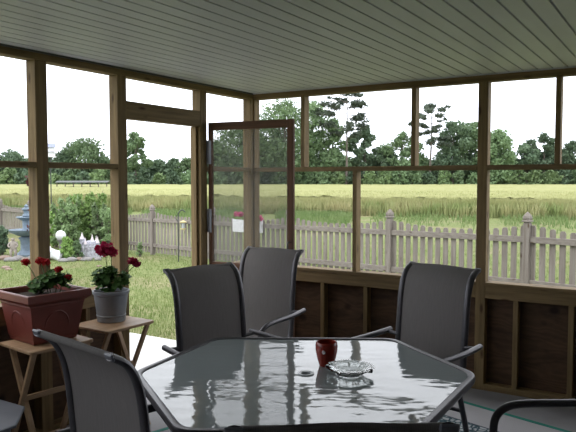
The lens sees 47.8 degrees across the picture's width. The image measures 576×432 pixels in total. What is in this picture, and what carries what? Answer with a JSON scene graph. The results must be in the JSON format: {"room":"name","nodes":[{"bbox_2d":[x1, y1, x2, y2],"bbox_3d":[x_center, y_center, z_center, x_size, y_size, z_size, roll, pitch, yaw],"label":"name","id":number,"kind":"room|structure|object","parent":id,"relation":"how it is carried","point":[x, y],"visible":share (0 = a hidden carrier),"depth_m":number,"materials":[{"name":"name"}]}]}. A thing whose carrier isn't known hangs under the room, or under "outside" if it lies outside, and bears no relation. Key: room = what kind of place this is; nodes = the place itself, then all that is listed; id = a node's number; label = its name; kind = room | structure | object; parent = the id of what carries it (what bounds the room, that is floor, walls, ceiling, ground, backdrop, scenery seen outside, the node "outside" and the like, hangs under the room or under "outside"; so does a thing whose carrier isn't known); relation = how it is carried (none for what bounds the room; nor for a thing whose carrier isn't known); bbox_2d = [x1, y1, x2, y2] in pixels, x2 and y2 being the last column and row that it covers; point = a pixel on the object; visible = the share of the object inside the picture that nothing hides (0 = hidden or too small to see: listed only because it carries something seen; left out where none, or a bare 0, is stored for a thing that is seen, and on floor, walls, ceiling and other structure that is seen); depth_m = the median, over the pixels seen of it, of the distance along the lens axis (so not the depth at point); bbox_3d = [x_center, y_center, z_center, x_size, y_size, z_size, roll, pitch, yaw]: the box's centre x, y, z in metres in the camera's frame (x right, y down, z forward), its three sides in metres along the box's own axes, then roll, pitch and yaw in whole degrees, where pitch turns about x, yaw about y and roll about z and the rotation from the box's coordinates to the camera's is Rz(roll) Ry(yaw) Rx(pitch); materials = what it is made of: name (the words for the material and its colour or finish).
{"room":"sunroom","nodes":[
{"label":"sunroom","id":0,"kind":"room"},
{"bbox_2d":[0,284,90,344],"bbox_3d":[-1.456,0.579,3.863,0.400,0.295,0.400,3,4,40],"label":"planter","id":1,"kind":"object","parent":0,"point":[55,309],"depth_m":3.76,"materials":[{"name":"ceramic"}]},
{"bbox_2d":[92,287,129,322],"bbox_3d":[-1.183,0.597,4.348,0.242,0.207,0.242,2,4,32],"label":"pot","id":2,"kind":"object","parent":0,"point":[110,303],"depth_m":4.27,"materials":[{"name":"grey plastic"}]},
{"bbox_2d":[0,46,252,431],"bbox_3d":[-2.128,0.204,3.322,0.109,2.505,6.700,2,4,32],"label":"wall","id":3,"kind":"structure","parent":0,"point":[47,411],"depth_m":4.65,"materials":[{"name":"brown wood"}]},
{"bbox_2d":[0,43,252,94],"bbox_3d":[-2.077,-0.982,3.224,0.012,0.018,6.670,2,4,32],"label":"trim","id":4,"kind":"structure","parent":3,"relation":"attached to","point":[1,44],"depth_m":4.59,"materials":[{"name":"brown wood"}]},
{"bbox_2d":[206,119,294,336],"bbox_3d":[-0.326,0.264,5.381,0.812,2.090,0.080,2,4,26],"label":"door","id":5,"kind":"structure","parent":3,"relation":"in","point":[289,124],"depth_m":5.28,"materials":[{"name":"brown wood"}]},
{"bbox_2d":[0,0,575,93],"bbox_3d":[0.335,-0.927,1.734,5.682,0.050,6.688,2,4,32],"label":"ceiling","id":6,"kind":"structure","parent":0,"point":[250,46],"depth_m":3.65,"materials":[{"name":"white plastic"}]},
{"bbox_2d":[0,210,575,339],"bbox_3d":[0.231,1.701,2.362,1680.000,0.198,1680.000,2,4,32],"label":"ground","id":7,"kind":"structure","parent":0,"point":[493,222],"depth_m":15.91,"materials":[{"name":"green plant"}]},
{"bbox_2d":[0,225,9,254],"bbox_3d":[-7.163,0.617,16.245,0.436,0.800,0.467,-1,3,-10],"label":"shrub","id":8,"kind":"object","parent":7,"relation":"on","point":[4,242],"visible":0.97,"depth_m":16.19,"materials":[{"name":"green plant"}]},
{"bbox_2d":[0,167,19,183],"bbox_3d":[-65.486,-8.549,152.364,6.055,5.827,5.846,-2,4,-34],"label":"bush","id":9,"kind":"object","parent":7,"relation":"on","point":[8,173],"visible":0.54,"depth_m":151.08,"materials":[{"name":"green plant"}]},
{"bbox_2d":[7,238,17,256],"bbox_3d":[-6.582,0.779,15.567,0.260,0.507,0.260,-1,3,-11],"label":"statue","id":10,"kind":"object","parent":7,"relation":"on","point":[13,244],"visible":0.8,"depth_m":15.52,"materials":[{"name":"beige stone"}]},
{"bbox_2d":[0,148,27,183],"bbox_3d":[-67.022,-11.237,156.678,11.049,10.447,11.871,-2,4,-31],"label":"broadleaf tree","id":11,"kind":"object","parent":7,"relation":"on","point":[11,155],"visible":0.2,"depth_m":154.72,"materials":[{"name":"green plant"}]},
{"bbox_2d":[8,204,29,256],"bbox_3d":[-6.409,0.355,15.944,0.840,1.310,0.840,2,4,32],"label":"fountain","id":12,"kind":"object","parent":7,"relation":"on","point":[24,239],"visible":0.63,"depth_m":15.82,"materials":[{"name":"blue stone"}]},
{"bbox_2d":[8,228,29,236],"bbox_3d":[-6.409,0.420,15.948,0.840,0.180,0.840,2,4,32],"label":"basin","id":13,"kind":"object","parent":12,"relation":"in","point":[22,232],"depth_m":15.70,"materials":[{"name":"blue stone"}]},
{"bbox_2d":[13,168,27,183],"bbox_3d":[-60.790,-8.368,150.197,5.175,5.350,4.797,2,4,25],"label":"bush","id":14,"kind":"object","parent":7,"relation":"on","point":[22,173],"visible":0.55,"depth_m":149.21,"materials":[{"name":"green plant"}]},
{"bbox_2d":[48,144,55,203],"bbox_3d":[-8.197,-0.847,22.488,0.380,3.300,0.360,-1,3,-17],"label":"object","id":15,"kind":"object","parent":7,"relation":"on","point":[51,153],"visible":0.6,"depth_m":22.34,"materials":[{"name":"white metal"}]},
{"bbox_2d":[49,210,57,246],"bbox_3d":[-6.590,0.348,18.477,0.554,1.185,0.614,-2,4,-26],"label":"shrub","id":16,"kind":"object","parent":7,"relation":"on","point":[52,215],"visible":0.18,"depth_m":18.38,"materials":[{"name":"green plant"}]},
{"bbox_2d":[49,173,61,183],"bbox_3d":[-54.367,-7.872,150.801,4.398,4.550,4.559,0,3,4],"label":"bush","id":17,"kind":"object","parent":7,"relation":"on","point":[54,177],"visible":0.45,"depth_m":149.86,"materials":[{"name":"green plant"}]},
{"bbox_2d":[50,247,61,259],"bbox_3d":[-5.384,0.855,14.971,0.339,0.378,0.240,-1,3,-17],"label":"ornament","id":18,"kind":"object","parent":7,"relation":"on","point":[54,254],"visible":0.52,"depth_m":14.89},
{"bbox_2d":[50,202,66,244],"bbox_3d":[-6.274,0.271,17.960,0.576,1.370,0.566,1,3,16],"label":"shrub","id":19,"kind":"object","parent":7,"relation":"on","point":[57,227],"visible":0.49,"depth_m":17.87,"materials":[{"name":"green plant"}]},
{"bbox_2d":[55,230,65,254],"bbox_3d":[-5.612,0.681,16.062,0.250,0.650,0.250,2,4,32],"label":"ball","id":20,"kind":"object","parent":7,"relation":"on","point":[59,235],"visible":0.72,"depth_m":15.98,"materials":[{"name":"stone"}]},
{"bbox_2d":[49,149,78,183],"bbox_3d":[-53.834,-11.394,157.132,7.704,9.880,9.582,0,3,0],"label":"broadleaf tree","id":21,"kind":"object","parent":7,"relation":"on","point":[60,156],"visible":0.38,"depth_m":154.77,"materials":[{"name":"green plant"}]},
{"bbox_2d":[59,236,74,257],"bbox_3d":[-5.133,0.756,15.047,0.345,0.606,0.388,0,3,-5],"label":"shrub","id":22,"kind":"object","parent":7,"relation":"on","point":[66,250],"visible":0.94,"depth_m":15.00,"materials":[{"name":"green plant"}]},
{"bbox_2d":[59,170,75,184],"bbox_3d":[-50.524,-8.052,149.742,4.454,5.355,4.085,-1,3,-20],"label":"bush","id":23,"kind":"object","parent":7,"relation":"on","point":[68,175],"visible":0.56,"depth_m":148.77,"materials":[{"name":"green plant"}]},
{"bbox_2d":[56,195,83,245],"bbox_3d":[-5.820,0.194,17.461,0.732,1.563,0.755,1,3,19],"label":"shrub","id":24,"kind":"object","parent":7,"relation":"on","point":[69,216],"visible":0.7,"depth_m":17.35,"materials":[{"name":"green plant"}]},
{"bbox_2d":[0,198,149,251],"bbox_3d":[-7.732,0.165,20.708,0.127,1.335,12.230,-3,4,-45],"label":"picket fence","id":25,"kind":"object","parent":7,"relation":"on","point":[139,222],"visible":0.3,"depth_m":17.10,"materials":[{"name":"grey wood"}]},
{"bbox_2d":[71,240,83,257],"bbox_3d":[-5.031,0.801,15.461,0.290,0.488,0.296,2,4,32],"label":"shrub","id":26,"kind":"object","parent":7,"relation":"on","point":[77,248],"visible":0.88,"depth_m":15.41,"materials":[{"name":"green plant"}]},
{"bbox_2d":[68,193,89,231],"bbox_3d":[-5.773,0.116,18.360,0.916,1.660,0.853,-2,4,-29],"label":"shrub","id":27,"kind":"object","parent":7,"relation":"on","point":[86,198],"visible":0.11,"depth_m":18.11,"materials":[{"name":"green plant"}]},
{"bbox_2d":[55,181,109,186],"bbox_3d":[-29.815,-4.235,94.911,7.600,1.840,2.400,0,3,0],"label":"shelter","id":28,"kind":"object","parent":7,"relation":"on","point":[56,182],"visible":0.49,"depth_m":93.94,"materials":[{"name":"grey metal"}]},
{"bbox_2d":[74,171,91,183],"bbox_3d":[-47.074,-8.031,149.890,5.249,4.846,5.192,0,3,-5],"label":"bush","id":29,"kind":"object","parent":7,"relation":"on","point":[82,176],"visible":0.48,"depth_m":149.32,"materials":[{"name":"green plant"}]},
{"bbox_2d":[57,136,109,178],"bbox_3d":[-48.626,-12.684,157.767,13.818,13.144,15.495,-1,3,-17],"label":"broadleaf tree","id":30,"kind":"object","parent":7,"relation":"on","point":[87,151],"visible":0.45,"depth_m":154.85,"materials":[{"name":"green plant"}]},
{"bbox_2d":[79,234,102,257],"bbox_3d":[-4.757,0.705,15.656,0.508,0.630,0.314,0,3,7],"label":"ornament","id":31,"kind":"object","parent":7,"relation":"on","point":[88,246],"visible":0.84,"depth_m":15.53,"materials":[{"name":"white stone"}]},
{"bbox_2d":[76,191,106,240],"bbox_3d":[-5.365,0.121,17.893,0.932,1.685,0.883,2,4,29],"label":"shrub","id":32,"kind":"object","parent":7,"relation":"on","point":[85,210],"visible":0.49,"depth_m":17.75,"materials":[{"name":"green plant"}]},
{"bbox_2d":[89,201,106,243],"bbox_3d":[-5.003,0.293,17.269,0.544,1.373,0.629,-1,3,-25],"label":"shrub","id":33,"kind":"object","parent":7,"relation":"on","point":[97,221],"visible":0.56,"depth_m":17.12,"materials":[{"name":"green plant"}]},
{"bbox_2d":[89,169,107,184],"bbox_3d":[-43.849,-8.450,150.133,5.094,5.870,6.084,1,3,19],"label":"bush","id":34,"kind":"object","parent":7,"relation":"on","point":[99,174],"visible":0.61,"depth_m":148.77,"materials":[{"name":"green plant"}]},
{"bbox_2d":[99,207,110,246],"bbox_3d":[-4.674,0.373,16.843,0.476,1.245,0.467,3,4,39],"label":"shrub","id":35,"kind":"object","parent":7,"relation":"on","point":[106,215],"visible":0.62,"depth_m":16.77,"materials":[{"name":"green plant"}]},
{"bbox_2d":[127,172,138,184],"bbox_3d":[-36.364,-7.823,149.063,5.618,4.983,5.612,2,4,26],"label":"bush","id":36,"kind":"object","parent":7,"relation":"on","point":[131,179],"visible":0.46,"depth_m":148.01,"materials":[{"name":"green plant"}]},
{"bbox_2d":[127,131,153,178],"bbox_3d":[-35.736,-13.223,153.006,8.194,13.797,8.805,0,3,2],"label":"broadleaf tree","id":37,"kind":"object","parent":7,"relation":"on","point":[135,144],"visible":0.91,"depth_m":152.07,"materials":[{"name":"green plant"}]},
{"bbox_2d":[136,167,152,183],"bbox_3d":[-33.305,-8.481,149.434,4.243,5.792,4.269,-1,3,-17],"label":"bush","id":38,"kind":"object","parent":7,"relation":"on","point":[143,176],"visible":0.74,"depth_m":148.73,"materials":[{"name":"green plant"}]},
{"bbox_2d":[130,333,175,370],"bbox_3d":[-2.292,1.423,5.312,2.200,0.070,3.750,2,4,32],"label":"patio slab","id":39,"kind":"object","parent":7,"relation":"on","point":[151,352],"visible":0.12,"depth_m":6.45,"materials":[{"name":"concrete"}]},
{"bbox_2d":[149,159,166,183],"bbox_3d":[-32.846,-10.750,164.871,8.051,8.042,8.060,0,3,-3],"label":"tree","id":40,"kind":"object","parent":7,"relation":"on","point":[156,167],"visible":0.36,"depth_m":163.07,"materials":[{"name":"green plant"}]},
{"bbox_2d":[152,172,165,183],"bbox_3d":[-30.026,-8.060,151.533,3.599,4.485,4.244,-2,4,-32],"label":"bush","id":41,"kind":"object","parent":7,"relation":"on","point":[159,178],"visible":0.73,"depth_m":150.52,"materials":[{"name":"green plant"}]},
{"bbox_2d":[161,158,178,182],"bbox_3d":[-28.750,-10.438,162.694,6.966,8.297,6.724,-3,4,-38],"label":"tree","id":42,"kind":"object","parent":7,"relation":"on","point":[171,163],"visible":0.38,"depth_m":161.45,"materials":[{"name":"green plant"}]},
{"bbox_2d":[165,171,182,184],"bbox_3d":[-26.195,-7.980,149.439,4.651,4.853,4.168,-3,4,-41],"label":"bush","id":43,"kind":"object","parent":7,"relation":"on","point":[171,179],"visible":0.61,"depth_m":148.73,"materials":[{"name":"green plant"}]},
{"bbox_2d":[173,157,190,179],"bbox_3d":[-24.702,-10.693,160.656,7.178,7.905,6.935,0,3,4],"label":"tree","id":44,"kind":"object","parent":7,"relation":"on","point":[184,164],"visible":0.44,"depth_m":159.39,"materials":[{"name":"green plant"}]},
{"bbox_2d":[181,170,190,183],"bbox_3d":[-23.355,-8.279,152.466,4.439,5.430,4.587,2,4,34],"label":"bush","id":45,"kind":"object","parent":7,"relation":"on","point":[186,177],"visible":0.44,"depth_m":151.00,"materials":[{"name":"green plant"}]},
{"bbox_2d":[208,171,228,184],"bbox_3d":[-15.859,-8.155,149.262,4.981,5.177,4.706,0,3,7],"label":"bush","id":46,"kind":"object","parent":7,"relation":"on","point":[219,178],"visible":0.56,"depth_m":148.23,"materials":[{"name":"green plant"}]},
{"bbox_2d":[213,129,269,183],"bbox_3d":[-11.528,-14.012,150.783,14.680,15.671,14.856,-1,3,-24],"label":"broadleaf tree","id":47,"kind":"object","parent":7,"relation":"on","point":[231,156],"visible":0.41,"depth_m":149.13,"materials":[{"name":"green plant"}]},
{"bbox_2d":[241,114,283,181],"bbox_3d":[-6.356,-15.682,157.170,13.757,18.238,12.463,-2,4,-37],"label":"broadleaf tree","id":48,"kind":"object","parent":7,"relation":"on","point":[261,116],"visible":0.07,"depth_m":155.38,"materials":[{"name":"green plant"}]},
{"bbox_2d":[260,172,271,183],"bbox_3d":[-5.352,-8.419,152.036,5.638,5.738,5.963,0,3,6],"label":"bush","id":49,"kind":"object","parent":7,"relation":"on","point":[264,178],"visible":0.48,"depth_m":151.04,"materials":[{"name":"green plant"}]},
{"bbox_2d":[270,172,286,183],"bbox_3d":[-2.006,-8.477,149.209,5.103,5.921,5.339,1,3,10],"label":"bush","id":50,"kind":"object","parent":7,"relation":"on","point":[277,178],"visible":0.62,"depth_m":148.59,"materials":[{"name":"green plant"}]},
{"bbox_2d":[259,98,315,183],"bbox_3d":[-0.561,-17.037,151.178,16.708,21.692,14.974,-1,3,-24],"label":"broadleaf tree","id":51,"kind":"object","parent":7,"relation":"on","point":[283,110],"visible":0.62,"depth_m":148.73,"materials":[{"name":"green plant"}]},
{"bbox_2d":[0,184,575,199],"bbox_3d":[-14.622,-6.384,134.085,166.870,0.259,158.470,2,4,32],"label":"wheat field","id":52,"kind":"object","parent":7,"relation":"on","point":[549,188],"visible":0.66,"depth_m":74.50,"materials":[{"name":"yellow plant"}]},
{"bbox_2d":[0,188,575,213],"bbox_3d":[-10.336,-1.597,53.797,72.088,1.140,25.363,1,3,19],"label":"crop","id":53,"kind":"object","parent":7,"relation":"on","point":[406,199],"visible":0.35,"depth_m":38.43,"materials":[{"name":"plant"}]},
{"bbox_2d":[1,196,575,219],"bbox_3d":[-4.025,-0.668,38.999,44.077,0.920,3.401,1,3,19],"label":"grass","id":54,"kind":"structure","parent":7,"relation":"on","point":[457,208],"depth_m":34.87,"materials":[{"name":"plant"}]},
{"bbox_2d":[3,204,575,236],"bbox_3d":[-6.246,0.096,29.873,41.751,0.400,17.849,1,3,19],"label":"grass","id":55,"kind":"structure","parent":7,"relation":"on","point":[321,216],"depth_m":31.09,"materials":[{"name":"green plant"}]},
{"bbox_2d":[300,171,316,183],"bbox_3d":[4.745,-8.346,150.989,4.145,5.041,3.736,-1,3,-10],"label":"bush","id":56,"kind":"object","parent":7,"relation":"on","point":[310,179],"visible":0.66,"depth_m":150.12,"materials":[{"name":"green plant"}]},
{"bbox_2d":[293,99,343,179],"bbox_3d":[6.435,-17.067,154.233,11.482,21.361,14.734,-2,4,-36],"label":"broadleaf tree","id":57,"kind":"object","parent":7,"relation":"on","point":[315,120],"visible":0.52,"depth_m":151.52,"materials":[{"name":"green plant"}]},
{"bbox_2d":[315,171,330,183],"bbox_3d":[8.429,-8.148,150.034,4.169,5.508,5.037,2,4,29],"label":"bush","id":58,"kind":"object","parent":7,"relation":"on","point":[323,177],"visible":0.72,"depth_m":149.02,"materials":[{"name":"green plant"}]},
{"bbox_2d":[314,118,351,181],"bbox_3d":[10.638,-14.996,154.426,9.524,17.214,8.722,0,3,-8],"label":"broadleaf tree","id":59,"kind":"object","parent":7,"relation":"on","point":[331,139],"visible":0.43,"depth_m":153.12,"materials":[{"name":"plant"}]},
{"bbox_2d":[329,171,350,183],"bbox_3d":[12.442,-8.120,150.677,6.316,5.304,4.894,-1,3,-24],"label":"bush","id":60,"kind":"object","parent":7,"relation":"on","point":[337,177],"visible":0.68,"depth_m":149.68,"materials":[{"name":"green plant"}]},
{"bbox_2d":[310,93,370,183],"bbox_3d":[12.202,-17.853,149.975,13.847,23.367,16.055,2,4,32],"label":"pine tree","id":61,"kind":"object","parent":7,"relation":"on","point":[349,127],"visible":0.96,"depth_m":148.39,"materials":[{"name":"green plant"}]},
{"bbox_2d":[149,204,575,286],"bbox_3d":[0.884,0.529,12.017,0.124,1.475,12.322,-3,4,-45],"label":"picket fence","id":62,"kind":"object","parent":7,"relation":"on","point":[527,238],"visible":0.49,"depth_m":11.08,"materials":[{"name":"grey wood"}]},
{"bbox_2d":[233,211,263,232],"bbox_3d":[-0.840,0.122,13.593,0.244,0.435,0.940,-3,4,-45],"label":"flower box","id":63,"kind":"object","parent":62,"relation":"hanging from","point":[238,225],"visible":0.44,"depth_m":13.66,"materials":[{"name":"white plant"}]},
{"bbox_2d":[348,127,381,176],"bbox_3d":[18.218,-14.100,154.482,9.107,15.405,9.142,0,3,4],"label":"broadleaf tree","id":64,"kind":"object","parent":7,"relation":"on","point":[361,154],"visible":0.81,"depth_m":153.57,"materials":[{"name":"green plant"}]},
{"bbox_2d":[361,171,376,184],"bbox_3d":[18.719,-8.232,148.936,4.450,5.089,4.003,-3,4,-43],"label":"bush","id":65,"kind":"object","parent":7,"relation":"on","point":[369,176],"visible":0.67,"depth_m":147.88,"materials":[{"name":"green plant"}]},
{"bbox_2d":[374,171,391,183],"bbox_3d":[22.296,-8.677,149.885,5.448,5.972,4.777,-3,4,-40],"label":"bush","id":66,"kind":"object","parent":7,"relation":"on","point":[385,179],"visible":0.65,"depth_m":149.06,"materials":[{"name":"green plant"}]},
{"bbox_2d":[373,152,397,175],"bbox_3d":[23.698,-11.335,156.180,7.647,9.675,6.624,-1,3,-14],"label":"broadleaf tree","id":67,"kind":"object","parent":7,"relation":"on","point":[380,160],"visible":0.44,"depth_m":154.47,"materials":[{"name":"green plant"}]},
{"bbox_2d":[391,171,408,184],"bbox_3d":[25.737,-8.469,149.790,4.721,5.333,5.269,-2,4,-27],"label":"bush","id":68,"kind":"object","parent":7,"relation":"on","point":[397,179],"visible":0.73,"depth_m":148.70,"materials":[{"name":"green plant"}]},
{"bbox_2d":[378,131,428,181],"bbox_3d":[27.059,-13.361,154.788,11.516,13.892,10.428,-1,3,-11],"label":"broadleaf tree","id":69,"kind":"object","parent":7,"relation":"on","point":[398,142],"visible":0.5,"depth_m":153.19,"materials":[{"name":"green plant"}]},
{"bbox_2d":[405,171,424,183],"bbox_3d":[28.885,-8.354,148.885,4.982,5.762,6.094,0,3,-6],"label":"bush","id":70,"kind":"object","parent":7,"relation":"on","point":[414,177],"visible":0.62,"depth_m":147.90,"materials":[{"name":"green plant"}]},
{"bbox_2d":[421,172,437,184],"bbox_3d":[32.398,-8.048,150.448,4.970,4.623,5.074,-2,4,-35],"label":"bush","id":71,"kind":"object","parent":7,"relation":"on","point":[429,178],"visible":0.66,"depth_m":148.95,"materials":[{"name":"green plant"}]},
{"bbox_2d":[408,103,452,171],"bbox_3d":[33.131,-16.379,151.227,10.302,20.275,9.777,2,4,32],"label":"pine tree","id":72,"kind":"object","parent":7,"relation":"on","point":[428,108],"visible":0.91,"depth_m":149.72,"materials":[{"name":"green plant"}]},
{"bbox_2d":[436,170,451,184],"bbox_3d":[35.509,-8.464,149.364,4.003,5.855,3.815,-2,4,-32],"label":"bush","id":73,"kind":"object","parent":7,"relation":"on","point":[445,176],"visible":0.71,"depth_m":148.55,"materials":[{"name":"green plant"}]},
{"bbox_2d":[432,119,477,183],"bbox_3d":[40.180,-14.835,155.158,13.211,16.816,11.961,0,3,-5],"label":"broadleaf tree","id":74,"kind":"object","parent":7,"relation":"on","point":[446,155],"visible":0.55,"depth_m":152.22,"materials":[{"name":"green plant"}]},
{"bbox_2d":[452,170,465,183],"bbox_3d":[38.949,-8.308,149.184,4.055,5.236,3.454,-2,4,-31],"label":"bush","id":75,"kind":"object","parent":7,"relation":"on","point":[458,176],"visible":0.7,"depth_m":148.26,"materials":[{"name":"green plant"}]},
{"bbox_2d":[466,172,476,183],"bbox_3d":[42.890,-7.814,149.606,4.176,4.788,3.603,2,4,36],"label":"bush","id":76,"kind":"object","parent":7,"relation":"on","point":[472,179],"visible":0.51,"depth_m":149.24,"materials":[{"name":"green plant"}]},
{"bbox_2d":[449,121,499,179],"bbox_3d":[44.637,-14.676,156.120,12.546,16.389,12.551,-1,3,-22],"label":"broadleaf tree","id":77,"kind":"object","parent":7,"relation":"on","point":[473,134],"visible":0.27,"depth_m":154.13,"materials":[{"name":"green plant"}]},
{"bbox_2d":[472,129,517,183],"bbox_3d":[48.651,-13.289,151.555,10.792,14.109,11.192,-1,3,-13],"label":"broadleaf tree","id":78,"kind":"object","parent":7,"relation":"on","point":[504,143],"visible":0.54,"depth_m":149.43,"materials":[{"name":"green plant"}]},
{"bbox_2d":[490,170,499,183],"bbox_3d":[45.708,-8.368,148.898,4.924,6.040,4.987,-1,3,-22],"label":"bush","id":79,"kind":"object","parent":7,"relation":"on","point":[493,179],"visible":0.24,"depth_m":147.68,"materials":[{"name":"green plant"}]},
{"bbox_2d":[512,170,527,183],"bbox_3d":[54.197,-8.434,151.652,4.342,5.441,4.681,3,4,43],"label":"bush","id":80,"kind":"object","parent":7,"relation":"on","point":[519,179],"visible":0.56,"depth_m":150.97,"materials":[{"name":"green plant"}]},
{"bbox_2d":[511,142,540,181],"bbox_3d":[57.022,-12.167,156.415,8.593,11.334,9.490,-2,4,-26],"label":"broadleaf tree","id":81,"kind":"object","parent":7,"relation":"on","point":[531,158],"visible":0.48,"depth_m":154.88,"materials":[{"name":"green plant"}]},
{"bbox_2d":[525,170,543,183],"bbox_3d":[56.687,-8.409,149.965,3.776,6.040,4.512,-2,4,-28],"label":"bush","id":82,"kind":"object","parent":7,"relation":"on","point":[533,177],"visible":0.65,"depth_m":149.15,"materials":[{"name":"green plant"}]},
{"bbox_2d":[524,132,554,172],"bbox_3d":[61.314,-13.442,157.398,9.334,13.773,9.701,-1,3,-12],"label":"broadleaf tree","id":83,"kind":"object","parent":7,"relation":"on","point":[547,156],"visible":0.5,"depth_m":155.93,"materials":[{"name":"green plant"}]},
{"bbox_2d":[541,170,563,183],"bbox_3d":[60.574,-8.083,150.268,5.659,5.329,5.102,1,3,14],"label":"bush","id":84,"kind":"object","parent":7,"relation":"on","point":[551,178],"visible":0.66,"depth_m":149.17,"materials":[{"name":"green plant"}]},
{"bbox_2d":[557,169,572,183],"bbox_3d":[64.498,-8.836,151.606,3.916,6.058,3.833,2,4,32],"label":"bush","id":85,"kind":"object","parent":7,"relation":"on","point":[565,172],"visible":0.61,"depth_m":150.82,"materials":[{"name":"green plant"}]},
{"bbox_2d":[555,140,575,182],"bbox_3d":[68.963,-12.516,157.585,8.446,11.879,8.534,2,4,30],"label":"broadleaf tree","id":86,"kind":"object","parent":7,"relation":"on","point":[568,157],"visible":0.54,"depth_m":156.06,"materials":[{"name":"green plant"}]},
{"bbox_2d":[66,388,575,431],"bbox_3d":[0.286,1.597,1.911,5.820,0.120,6.900,2,4,32],"label":"floor","id":87,"kind":"structure","parent":0,"point":[564,418],"depth_m":4.61,"materials":[{"name":"grey concrete"}]},
{"bbox_2d":[0,335,92,431],"bbox_3d":[-1.413,1.082,3.829,0.360,0.703,0.400,3,4,40],"label":"tray table","id":88,"kind":"object","parent":87,"relation":"on","point":[14,345],"visible":0.64,"depth_m":3.72,"materials":[{"name":"brown wood"}]},
{"bbox_2d":[0,257,90,344],"bbox_3d":[-1.456,0.486,3.858,0.400,0.481,0.400,3,4,40],"label":"geranium","id":89,"kind":"object","parent":88,"relation":"on","point":[50,304],"visible":1,"depth_m":3.79,"materials":[{"name":"red ceramic"}]},
{"bbox_2d":[0,335,92,355],"bbox_3d":[-1.413,0.739,3.810,0.360,0.018,0.400,3,4,40],"label":"tray","id":90,"kind":"object","parent":88,"relation":"on","point":[32,350],"depth_m":3.70,"materials":[{"name":"brown wood"}]},
{"bbox_2d":[79,316,153,423],"bbox_3d":[-1.154,1.055,4.315,0.360,0.703,0.400,2,4,34],"label":"tray table","id":91,"kind":"object","parent":87,"relation":"on","point":[130,322],"visible":0.3,"depth_m":4.26,"materials":[{"name":"brown wood"}]},
{"bbox_2d":[90,241,140,322],"bbox_3d":[-1.160,0.432,4.354,0.301,0.535,0.242,-2,4,-33],"label":"geranium","id":92,"kind":"object","parent":91,"relation":"on","point":[111,300],"visible":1,"depth_m":4.29,"materials":[{"name":"green plant"}]},
{"bbox_2d":[79,316,153,333],"bbox_3d":[-1.154,0.713,4.296,0.360,0.018,0.400,2,4,34],"label":"tray","id":93,"kind":"object","parent":91,"relation":"on","point":[130,322],"depth_m":4.23,"materials":[{"name":"brown wood"}]},
{"bbox_2d":[152,401,570,431],"bbox_3d":[0.160,1.454,3.318,3.700,0.009,2.750,-3,4,-43],"label":"outdoor rug","id":94,"kind":"object","parent":87,"relation":"on","point":[478,417],"visible":0.02,"depth_m":4.38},
{"bbox_2d":[0,400,24,431],"bbox_3d":[-1.672,1.239,3.233,0.650,0.451,0.650,-1,3,-13],"label":"side table","id":95,"kind":"object","parent":94,"relation":"on","point":[10,413],"visible":1,"depth_m":3.30,"materials":[{"name":"grey plastic"}]},
{"bbox_2d":[32,329,155,431],"bbox_3d":[-0.471,0.949,2.468,0.692,1.106,0.764,3,4,42],"label":"sling chair","id":96,"kind":"object","parent":94,"relation":"on","point":[105,392],"visible":0.89,"depth_m":2.27,"materials":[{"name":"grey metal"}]},
{"bbox_2d":[162,262,278,354],"bbox_3d":[-0.306,0.874,3.816,0.692,1.106,0.764,-3,4,-42],"label":"sling chair","id":97,"kind":"object","parent":94,"relation":"on","point":[209,302],"visible":0.43,"depth_m":3.97,"materials":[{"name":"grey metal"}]},
{"bbox_2d":[239,246,305,336],"bbox_3d":[-0.290,0.819,4.818,0.692,1.106,0.764,2,4,30],"label":"sling chair","id":98,"kind":"object","parent":94,"relation":"on","point":[268,275],"visible":0.41,"depth_m":4.99,"materials":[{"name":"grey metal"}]},
{"bbox_2d":[137,337,474,431],"bbox_3d":[0.077,1.108,3.081,1.603,0.738,1.423,0,3,1],"label":"patio table","id":99,"kind":"object","parent":94,"relation":"on","point":[214,384],"visible":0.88,"depth_m":2.90,"materials":[{"name":"glass"}]},
{"bbox_2d":[315,339,337,366],"bbox_3d":[0.190,0.678,3.207,0.110,0.120,0.110,2,4,32],"label":"cup","id":100,"kind":"object","parent":99,"relation":"on","point":[326,349],"visible":0.91,"depth_m":3.17,"materials":[{"name":"ceramic"}]},
{"bbox_2d":[325,360,374,377],"bbox_3d":[0.290,0.726,3.065,0.238,0.038,0.238,2,4,32],"label":"ashtray","id":101,"kind":"object","parent":99,"relation":"on","point":[344,368],"visible":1,"depth_m":3.10,"materials":[{"name":"clear glass"}]},
{"bbox_2d":[223,422,459,431],"bbox_3d":[0.103,0.985,1.821,0.692,1.106,0.764,0,3,-2],"label":"sling chair","id":102,"kind":"object","parent":94,"relation":"on","point":[336,426],"visible":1,"depth_m":1.42,"materials":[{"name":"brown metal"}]},
{"bbox_2d":[351,261,482,431],"bbox_3d":[0.713,0.872,3.862,0.764,1.106,0.692,-3,4,-45],"label":"sling chair","id":103,"kind":"object","parent":94,"relation":"on","point":[434,300],"visible":0.41,"depth_m":3.99,"materials":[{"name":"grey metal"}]},
{"bbox_2d":[489,399,575,431],"bbox_3d":[1.232,0.944,2.552,0.764,1.106,0.692,0,3,0],"label":"sling chair","id":104,"kind":"object","parent":94,"relation":"on","point":[529,403],"visible":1,"depth_m":2.85,"materials":[{"name":"black metal"}]},
{"bbox_2d":[253,67,575,398],"bbox_3d":[2.046,0.126,4.742,5.689,2.505,0.121,2,4,32],"label":"wall","id":105,"kind":"structure","parent":0,"point":[526,333],"depth_m":5.07,"materials":[{"name":"brown wood"}]},
{"bbox_2d":[254,66,575,93],"bbox_3d":[2.055,-1.060,4.606,5.600,0.012,0.012,2,4,32],"label":"trim","id":106,"kind":"structure","parent":105,"relation":"attached to","point":[567,66],"depth_m":5.19,"materials":[{"name":"brown wood"}]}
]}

